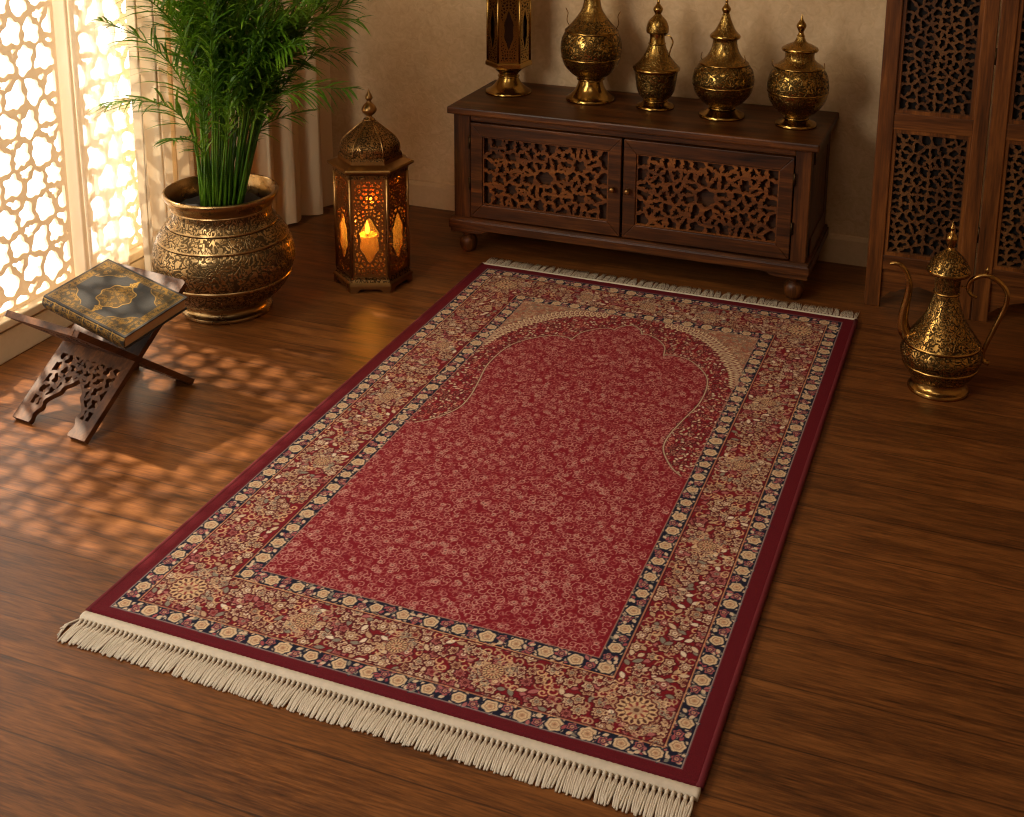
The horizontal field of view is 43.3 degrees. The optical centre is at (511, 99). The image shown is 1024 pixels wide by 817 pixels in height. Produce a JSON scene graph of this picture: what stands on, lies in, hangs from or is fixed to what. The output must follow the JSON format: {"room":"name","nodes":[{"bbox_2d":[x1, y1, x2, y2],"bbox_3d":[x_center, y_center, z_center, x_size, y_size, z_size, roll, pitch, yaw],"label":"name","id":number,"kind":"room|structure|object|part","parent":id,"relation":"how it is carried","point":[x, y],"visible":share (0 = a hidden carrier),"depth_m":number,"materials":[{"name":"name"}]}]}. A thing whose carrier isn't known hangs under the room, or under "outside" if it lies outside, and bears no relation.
{"room":"prayer room","nodes":[
{"label":"prayer room","id":0,"kind":"room"},
{"bbox_2d":[167,2,229,176],"bbox_3d":[-1.853,-0.283,2.390,0.060,2.600,5.475,6,15,21],"label":"wall","id":1,"kind":"structure","parent":0,"point":[209,114],"depth_m":4.33,"materials":[{"name":"beige paint"}]},
{"bbox_2d":[0,256,144,364],"bbox_3d":[-1.449,0.707,3.603,0.014,0.088,1.810,6,15,21],"label":"trim","id":2,"kind":"structure","parent":1,"relation":"attached to","point":[20,337],"depth_m":3.71,"materials":[{"name":"paint"}]},
{"bbox_2d":[0,0,177,332],"bbox_3d":[-1.422,0.121,3.599,0.078,1.035,1.490,6,15,21],"label":"window","id":3,"kind":"structure","parent":1,"relation":"in","point":[73,231],"depth_m":3.77,"materials":[{"name":"paint"}]},
{"bbox_3d":[-1.510,0.178,3.387,0.012,0.980,0.956,6,15,21],"label":"lattice panel","id":4,"kind":"part","parent":3,"relation":"part of","materials":[{"name":"beige wood"}]},
{"bbox_3d":[-1.238,0.010,4.053,0.012,0.980,0.425,6,15,21],"label":"lattice panel","id":5,"kind":"part","parent":3,"relation":"part of","materials":[{"name":"beige"}]},
{"bbox_2d":[0,198,1023,816],"bbox_3d":[0.090,1.226,1.963,4.500,0.100,5.750,6,15,21],"label":"floor","id":6,"kind":"structure","parent":0,"point":[882,675],"depth_m":2.66,"materials":[{"name":"brown wood"}]},
{"bbox_2d":[4,263,194,443],"bbox_3d":[-1.074,0.652,3.386,0.260,0.305,0.390,8,16,29],"label":"book stand","id":7,"kind":"object","parent":6,"relation":"on","point":[94,356],"visible":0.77,"depth_m":3.33,"materials":[{"name":"brown wood"}]},
{"bbox_2d":[42,259,186,349],"bbox_3d":[-1.032,0.528,3.365,0.292,0.119,0.229,8,16,28],"label":"book","id":8,"kind":"object","parent":7,"relation":"on","point":[116,303],"visible":1,"depth_m":3.34,"materials":[{"name":"leather"}]},
{"bbox_2d":[88,0,371,324],"bbox_3d":[-0.785,0.000,3.816,0.762,1.360,0.677,3,14,9],"label":"potted palm","id":9,"kind":"object","parent":6,"relation":"on","point":[223,236],"visible":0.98,"depth_m":3.80,"materials":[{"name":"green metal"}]},
{"bbox_2d":[327,88,413,292],"bbox_3d":[-0.455,0.279,4.168,0.258,0.647,0.279,6,15,21],"label":"brass lantern","id":10,"kind":"object","parent":6,"relation":"on","point":[369,152],"visible":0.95,"depth_m":4.11,"materials":[{"name":"gold metal"}]},
{"bbox_3d":[-0.572,0.384,4.192,0.010,0.328,0.010,0,14,-1],"label":"corner post","id":11,"kind":"part","parent":10,"relation":"part of","materials":[{"name":"gold metal"}]},
{"bbox_3d":[-0.540,0.397,4.145,0.004,0.328,0.111,-8,17,-30],"label":"panel","id":12,"kind":"part","parent":10,"relation":"part of","materials":[{"name":"gold metal"}]},
{"bbox_3d":[-0.543,0.372,4.241,0.004,0.328,0.111,8,16,27],"label":"panel","id":13,"kind":"part","parent":10,"relation":"part of","materials":[{"name":"gold metal"}]},
{"bbox_3d":[-0.511,0.409,4.096,0.010,0.328,0.010,14,19,42],"label":"corner post","id":14,"kind":"part","parent":10,"relation":"part of","materials":[{"name":"gold metal"}]},
{"bbox_2d":[357,221,378,269],"bbox_3d":[-0.471,0.467,4.211,0.068,0.162,0.068,6,15,21],"label":"candle","id":15,"kind":"object","parent":10,"relation":"on","point":[369,239],"visible":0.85,"depth_m":4.19,"materials":[{"name":"wax"}]},
{"bbox_3d":[-0.453,0.408,4.099,0.111,0.328,0.004,0,14,-2],"label":"panel","id":16,"kind":"part","parent":10,"relation":"part of","materials":[{"name":"gold metal"}]},
{"bbox_3d":[-0.458,0.360,4.291,0.111,0.328,0.004,0,14,-2],"label":"panel","id":17,"kind":"part","parent":10,"relation":"part of","materials":[{"name":"gold metal"}]},
{"bbox_3d":[-0.395,0.409,4.099,0.010,0.328,0.010,14,19,42],"label":"corner post","id":18,"kind":"part","parent":10,"relation":"part of","materials":[{"name":"gold metal"}]},
{"bbox_3d":[-0.371,0.372,4.245,0.004,0.328,0.111,-8,17,-30],"label":"panel","id":19,"kind":"part","parent":10,"relation":"part of","materials":[{"name":"gold metal"}]},
{"bbox_3d":[-0.368,0.396,4.149,0.017,0.328,0.111,6,15,21],"label":"panel","id":20,"kind":"part","parent":10,"relation":"part of","materials":[{"name":"gold metal"}]},
{"bbox_3d":[-0.339,0.384,4.198,0.010,0.328,0.010,14,19,42],"label":"corner post","id":21,"kind":"part","parent":10,"relation":"part of","materials":[{"name":"gold metal"}]},
{"bbox_2d":[57,257,859,816],"bbox_3d":[0.096,0.842,3.243,1.261,0.014,2.187,6,15,21],"label":"rug","id":22,"kind":"object","parent":6,"relation":"on","point":[551,516],"visible":1,"depth_m":2.80,"materials":[{"name":"fabric"}]},
{"bbox_2d":[447,80,838,299],"bbox_3d":[0.432,0.289,4.382,1.239,0.532,0.434,6,15,21],"label":"base cabinet","id":23,"kind":"object","parent":6,"relation":"on","point":[750,192],"visible":0.98,"depth_m":4.20,"materials":[{"name":"brown wood"}]},
{"bbox_3d":[-0.159,0.217,4.433,0.061,0.372,0.060,6,15,21],"label":"corner post","id":24,"kind":"part","parent":23,"relation":"part of","materials":[{"name":"brown wood"}]},
{"bbox_2d":[485,0,531,97],"bbox_3d":[-0.011,-0.285,4.478,0.164,0.530,0.164,5,15,16],"label":"lantern","id":25,"kind":"object","parent":23,"relation":"on","point":[508,22],"visible":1,"depth_m":4.45,"materials":[{"name":"gold metal"}]},
{"bbox_3d":[-0.085,-0.272,4.482,0.008,0.268,0.008,6,15,21],"label":"corner post","id":26,"kind":"part","parent":25,"relation":"part of","materials":[{"name":"gold metal"}]},
{"bbox_3d":[-0.065,-0.264,4.452,0.004,0.268,0.068,-8,16,-29],"label":"panel","id":27,"kind":"part","parent":25,"relation":"part of","materials":[{"name":"gold metal"}]},
{"bbox_3d":[-0.059,-0.265,4.455,0.002,0.268,0.068,-8,16,-29],"label":"glass pane","id":28,"kind":"part","parent":25,"relation":"part of","materials":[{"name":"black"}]},
{"bbox_3d":[-0.048,-0.256,4.420,0.008,0.268,0.008,6,15,21],"label":"corner post","id":29,"kind":"part","parent":25,"relation":"part of","materials":[{"name":"gold metal"}]},
{"bbox_3d":[-0.012,-0.124,4.519,0.151,0.037,0.161,6,15,21],"label":"plate","id":30,"kind":"part","parent":25,"relation":"part of","materials":[{"name":"gold metal"}]},
{"bbox_3d":[-0.011,-0.256,4.422,0.068,0.268,0.004,0,14,0],"label":"panel","id":31,"kind":"part","parent":25,"relation":"part of","materials":[{"name":"gold metal"}]},
{"bbox_3d":[-0.011,-0.258,4.428,0.068,0.268,0.002,0,14,0],"label":"glass pane","id":32,"kind":"part","parent":25,"relation":"part of","materials":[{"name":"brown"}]},
{"bbox_3d":[0.026,-0.256,4.420,0.008,0.268,0.008,6,15,21],"label":"corner post","id":33,"kind":"part","parent":25,"relation":"part of","materials":[{"name":"gold metal"}]},
{"bbox_3d":[0.038,-0.265,4.455,0.002,0.268,0.068,8,16,29],"label":"glass pane","id":34,"kind":"part","parent":25,"relation":"part of","materials":[{"name":"black glass"}]},
{"bbox_3d":[0.043,-0.264,4.452,0.004,0.268,0.068,8,16,29],"label":"panel","id":35,"kind":"part","parent":25,"relation":"part of","materials":[{"name":"gold metal"}]},
{"bbox_3d":[0.063,-0.271,4.482,0.008,0.268,0.008,6,15,21],"label":"corner post","id":36,"kind":"part","parent":25,"relation":"part of","materials":[{"name":"gold metal"}]},
{"bbox_3d":[0.110,0.260,4.307,0.449,0.245,0.010,6,15,21],"label":"fret panel","id":37,"kind":"part","parent":23,"relation":"part of","materials":[{"name":"brown wood"}]},
{"bbox_3d":[0.118,0.255,4.327,0.491,0.290,0.006,6,15,21],"label":"backing panel","id":38,"kind":"part","parent":23,"relation":"part of","materials":[{"name":"brown wood"}]},
{"bbox_3d":[0.110,0.260,4.306,0.531,0.334,0.020,6,15,21],"label":"door","id":39,"kind":"part","parent":23,"relation":"part of","materials":[{"name":"brown wood"}]},
{"bbox_2d":[561,0,621,105],"bbox_3d":[0.270,-0.219,4.387,0.209,0.448,0.209,-11,18,-38],"label":"vase","id":40,"kind":"object","parent":23,"relation":"on","point":[591,45],"visible":1,"depth_m":4.33,"materials":[{"name":"gold metal"}]},
{"bbox_3d":[0.326,0.292,4.200,0.021,0.021,0.027,6,15,21],"label":"knob","id":41,"kind":"part","parent":23,"relation":"part of","materials":[{"name":"gold metal"}]},
{"bbox_3d":[0.373,0.297,4.182,0.021,0.021,0.027,6,15,21],"label":"knob","id":42,"kind":"part","parent":23,"relation":"part of","materials":[{"name":"gold metal"}]},
{"bbox_3d":[0.371,0.107,4.171,1.090,0.026,0.023,6,15,21],"label":"rail","id":43,"kind":"part","parent":23,"relation":"part of","materials":[{"name":"brown wood"}]},
{"bbox_3d":[0.429,0.429,4.426,1.230,0.040,0.416,6,15,21],"label":"plinth moulding","id":44,"kind":"part","parent":23,"relation":"part of","materials":[{"name":"brown wood"}]},
{"bbox_2d":[633,0,679,111],"bbox_3d":[0.482,-0.159,4.300,0.158,0.376,0.158,6,15,21],"label":"small ewer","id":45,"kind":"object","parent":23,"relation":"on","point":[656,72],"visible":1,"depth_m":4.27,"materials":[{"name":"gold metal"}]},
{"bbox_3d":[0.483,-0.282,4.269,0.075,0.121,0.075,6,15,21],"label":"lid","id":46,"kind":"part","parent":45,"relation":"part of","materials":[{"name":"gold metal"}]},
{"bbox_3d":[0.519,-0.179,4.273,0.032,0.075,0.006,7,16,26],"label":"handle","id":47,"kind":"part","parent":45,"relation":"part of","materials":[{"name":"gold metal"}]},
{"bbox_3d":[0.618,0.311,4.113,0.463,0.245,0.010,6,15,21],"label":"fret panel","id":48,"kind":"part","parent":23,"relation":"part of","materials":[{"name":"brown wood"}]},
{"bbox_3d":[0.626,0.306,4.133,0.505,0.290,0.006,6,15,21],"label":"backing panel","id":49,"kind":"part","parent":23,"relation":"part of","materials":[{"name":"brown wood"}]},
{"bbox_3d":[0.617,0.312,4.112,0.545,0.334,0.020,6,15,21],"label":"door","id":50,"kind":"part","parent":23,"relation":"part of","materials":[{"name":"brown wood"}]},
{"bbox_2d":[692,0,754,121],"bbox_3d":[0.688,-0.139,4.186,0.201,0.396,0.201,6,15,21],"label":"urn","id":51,"kind":"object","parent":23,"relation":"on","point":[723,79],"visible":1,"depth_m":4.14,"materials":[{"name":"gold metal"}]},
{"bbox_3d":[0.689,-0.266,4.153,0.100,0.134,0.100,6,15,21],"label":"lid","id":52,"kind":"part","parent":51,"relation":"part of","materials":[{"name":"gold metal"}]},
{"bbox_2d":[767,15,828,130],"bbox_3d":[0.907,-0.095,4.084,0.194,0.362,0.194,6,15,21],"label":"urn","id":53,"kind":"object","parent":23,"relation":"on","point":[797,84],"visible":1,"depth_m":4.03,"materials":[{"name":"gold metal"}]},
{"bbox_3d":[0.908,-0.213,4.054,0.116,0.118,0.116,6,15,21],"label":"lid","id":54,"kind":"part","parent":53,"relation":"part of","materials":[{"name":"gold metal"}]},
{"bbox_3d":[0.906,0.324,4.026,0.049,0.372,0.060,6,15,21],"label":"corner post","id":55,"kind":"part","parent":23,"relation":"part of","materials":[{"name":"brown wood"}]},
{"bbox_3d":[0.991,0.437,4.205,0.004,0.066,0.275,6,15,21],"label":"rail","id":56,"kind":"part","parent":23,"relation":"part of","materials":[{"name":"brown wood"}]},
{"bbox_3d":[0.993,0.140,4.130,0.004,0.066,0.275,6,15,21],"label":"rail","id":57,"kind":"part","parent":23,"relation":"part of","materials":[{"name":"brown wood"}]},
{"bbox_3d":[1.028,0.248,4.330,0.057,0.372,0.062,6,15,21],"label":"corner post","id":58,"kind":"part","parent":23,"relation":"part of","materials":[{"name":"brown wood"}]},
{"bbox_2d":[864,0,1023,321],"bbox_3d":[1.412,-0.115,3.771,0.635,1.620,0.033,6,15,21],"label":"folding screen","id":59,"kind":"object","parent":6,"relation":"on","point":[939,58],"visible":0.99,"depth_m":3.87,"materials":[{"name":"brown wood"}]},
{"bbox_3d":[1.263,0.512,3.990,0.226,0.047,0.027,6,15,21],"label":"cross rail","id":60,"kind":"part","parent":59,"relation":"part of","materials":[{"name":"brown wood"}]},
{"bbox_3d":[1.264,0.293,3.933,0.210,0.389,0.010,6,15,21],"label":"fret panel","id":61,"kind":"part","parent":59,"relation":"part of","materials":[{"name":"brown wood"}]},
{"bbox_3d":[1.264,0.293,3.934,0.226,0.405,0.020,6,15,21],"label":"bead frame","id":62,"kind":"part","parent":59,"relation":"part of","materials":[{"name":"brown wood"}]},
{"bbox_3d":[1.268,0.290,3.945,0.222,0.405,0.003,6,15,21],"label":"backing panel","id":63,"kind":"part","parent":59,"relation":"part of","materials":[{"name":"brown wood"}]},
{"bbox_3d":[1.265,0.071,3.879,0.226,0.051,0.027,6,15,21],"label":"cross rail","id":64,"kind":"part","parent":59,"relation":"part of","materials":[{"name":"brown wood"}]},
{"bbox_3d":[1.265,-0.148,3.822,0.210,0.386,0.010,6,15,21],"label":"fret panel","id":65,"kind":"part","parent":59,"relation":"part of","materials":[{"name":"brown wood"}]},
{"bbox_3d":[1.266,-0.148,3.822,0.226,0.402,0.020,6,15,21],"label":"bead frame","id":66,"kind":"part","parent":59,"relation":"part of","materials":[{"name":"brown wood"}]},
{"bbox_3d":[1.270,-0.151,3.833,0.222,0.402,0.003,6,15,21],"label":"backing panel","id":67,"kind":"part","parent":59,"relation":"part of","materials":[{"name":"brown wood"}]},
{"bbox_3d":[1.560,-0.100,3.714,0.316,1.620,0.032,6,15,21],"label":"panel frame","id":68,"kind":"part","parent":59,"relation":"part of","materials":[{"name":"brown wood"}]},
{"bbox_3d":[1.560,0.542,3.877,0.226,0.047,0.027,6,15,21],"label":"cross rail","id":69,"kind":"part","parent":59,"relation":"part of","materials":[{"name":"brown wood"}]},
{"bbox_3d":[1.561,0.323,3.821,0.226,0.405,0.020,6,15,21],"label":"bead frame","id":70,"kind":"part","parent":59,"relation":"part of","materials":[{"name":"brown wood"}]},
{"bbox_3d":[1.561,0.323,3.820,0.210,0.389,0.010,6,15,21],"label":"fret panel","id":71,"kind":"part","parent":59,"relation":"part of","materials":[{"name":"brown wood"}]},
{"bbox_3d":[1.565,0.320,3.831,0.222,0.405,0.003,6,15,21],"label":"backing panel","id":72,"kind":"part","parent":59,"relation":"part of","materials":[{"name":"brown wood"}]},
{"bbox_3d":[1.562,0.102,3.765,0.226,0.051,0.027,6,15,21],"label":"cross rail","id":73,"kind":"part","parent":59,"relation":"part of","materials":[{"name":"brown wood"}]},
{"bbox_3d":[1.563,-0.118,3.709,0.226,0.402,0.020,6,15,21],"label":"bead frame","id":74,"kind":"part","parent":59,"relation":"part of","materials":[{"name":"brown wood"}]},
{"bbox_3d":[1.562,-0.118,3.708,0.210,0.386,0.010,6,15,21],"label":"fret panel","id":75,"kind":"part","parent":59,"relation":"part of","materials":[{"name":"brown wood"}]},
{"bbox_3d":[1.567,-0.121,3.720,0.222,0.402,0.003,6,15,21],"label":"backing panel","id":76,"kind":"part","parent":59,"relation":"part of","materials":[{"name":"brown wood"}]},
{"bbox_2d":[890,222,1009,401],"bbox_3d":[1.161,0.552,3.452,0.215,0.482,0.232,-7,16,-26],"label":"ewer","id":77,"kind":"object","parent":6,"relation":"on","point":[941,352],"visible":1,"depth_m":3.42,"materials":[{"name":"gold metal"}]},
{"bbox_3d":[1.056,0.544,3.492,0.082,0.225,0.040,6,15,21],"label":"spout","id":78,"kind":"part","parent":77,"relation":"part of","materials":[{"name":"gold metal"}]},
{"bbox_3d":[1.160,0.388,3.413,0.117,0.145,0.117,6,15,21],"label":"lid","id":79,"kind":"part","parent":77,"relation":"part of","materials":[{"name":"gold metal"}]},
{"bbox_3d":[1.255,0.582,3.425,0.111,0.259,0.014,6,15,21],"label":"handle","id":80,"kind":"part","parent":77,"relation":"part of","materials":[{"name":"gold metal"}]},
{"bbox_2d":[329,0,1001,251],"bbox_3d":[1.129,-0.722,4.168,4.500,2.600,0.125,6,15,21],"label":"wall","id":81,"kind":"structure","parent":0,"point":[418,58],"depth_m":4.57,"materials":[{"name":"beige paint"}]},
{"bbox_2d":[360,179,976,275],"bbox_3d":[1.113,0.507,4.407,4.170,0.100,0.014,6,15,21],"label":"baseboard","id":82,"kind":"structure","parent":81,"relation":"attached to","point":[837,248],"depth_m":4.42,"materials":[{"name":"beige paint"}]},
{"bbox_3d":[-1.042,-1.722,3.928,0.083,0.027,1.300,6,15,21],"label":"curtain rod","id":83,"kind":"object","parent":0,"visible":0},
{"bbox_2d":[67,0,129,268],"bbox_3d":[-1.239,-0.472,3.750,0.013,2.298,0.199,6,15,21],"label":"sheer curtain","id":84,"kind":"object","parent":83,"relation":"hanging from","point":[94,63],"visible":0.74,"depth_m":3.89,"materials":[{"name":"beige fabric"}]},
{"bbox_2d":[125,0,172,271],"bbox_3d":[-1.142,-0.517,3.932,0.055,2.298,0.181,6,15,21],"label":"window curtain","id":85,"kind":"object","parent":83,"relation":"hanging from","point":[154,167],"visible":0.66,"depth_m":4.07,"materials":[{"name":"beige fabric"}]},
{"bbox_2d":[170,0,200,179],"bbox_3d":[-1.062,-0.556,4.088,0.039,2.298,0.160,4,15,16],"label":"window curtain","id":86,"kind":"object","parent":83,"relation":"hanging from","point":[186,160],"visible":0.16,"depth_m":4.21,"materials":[{"name":"beige fabric"}]},
{"bbox_2d":[230,0,333,224],"bbox_3d":[-0.828,-0.651,4.458,0.072,2.294,0.538,9,17,32],"label":"drape","id":87,"kind":"object","parent":83,"relation":"hanging from","point":[297,161],"visible":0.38,"depth_m":4.73,"materials":[{"name":"beige fabric"}]}
]}

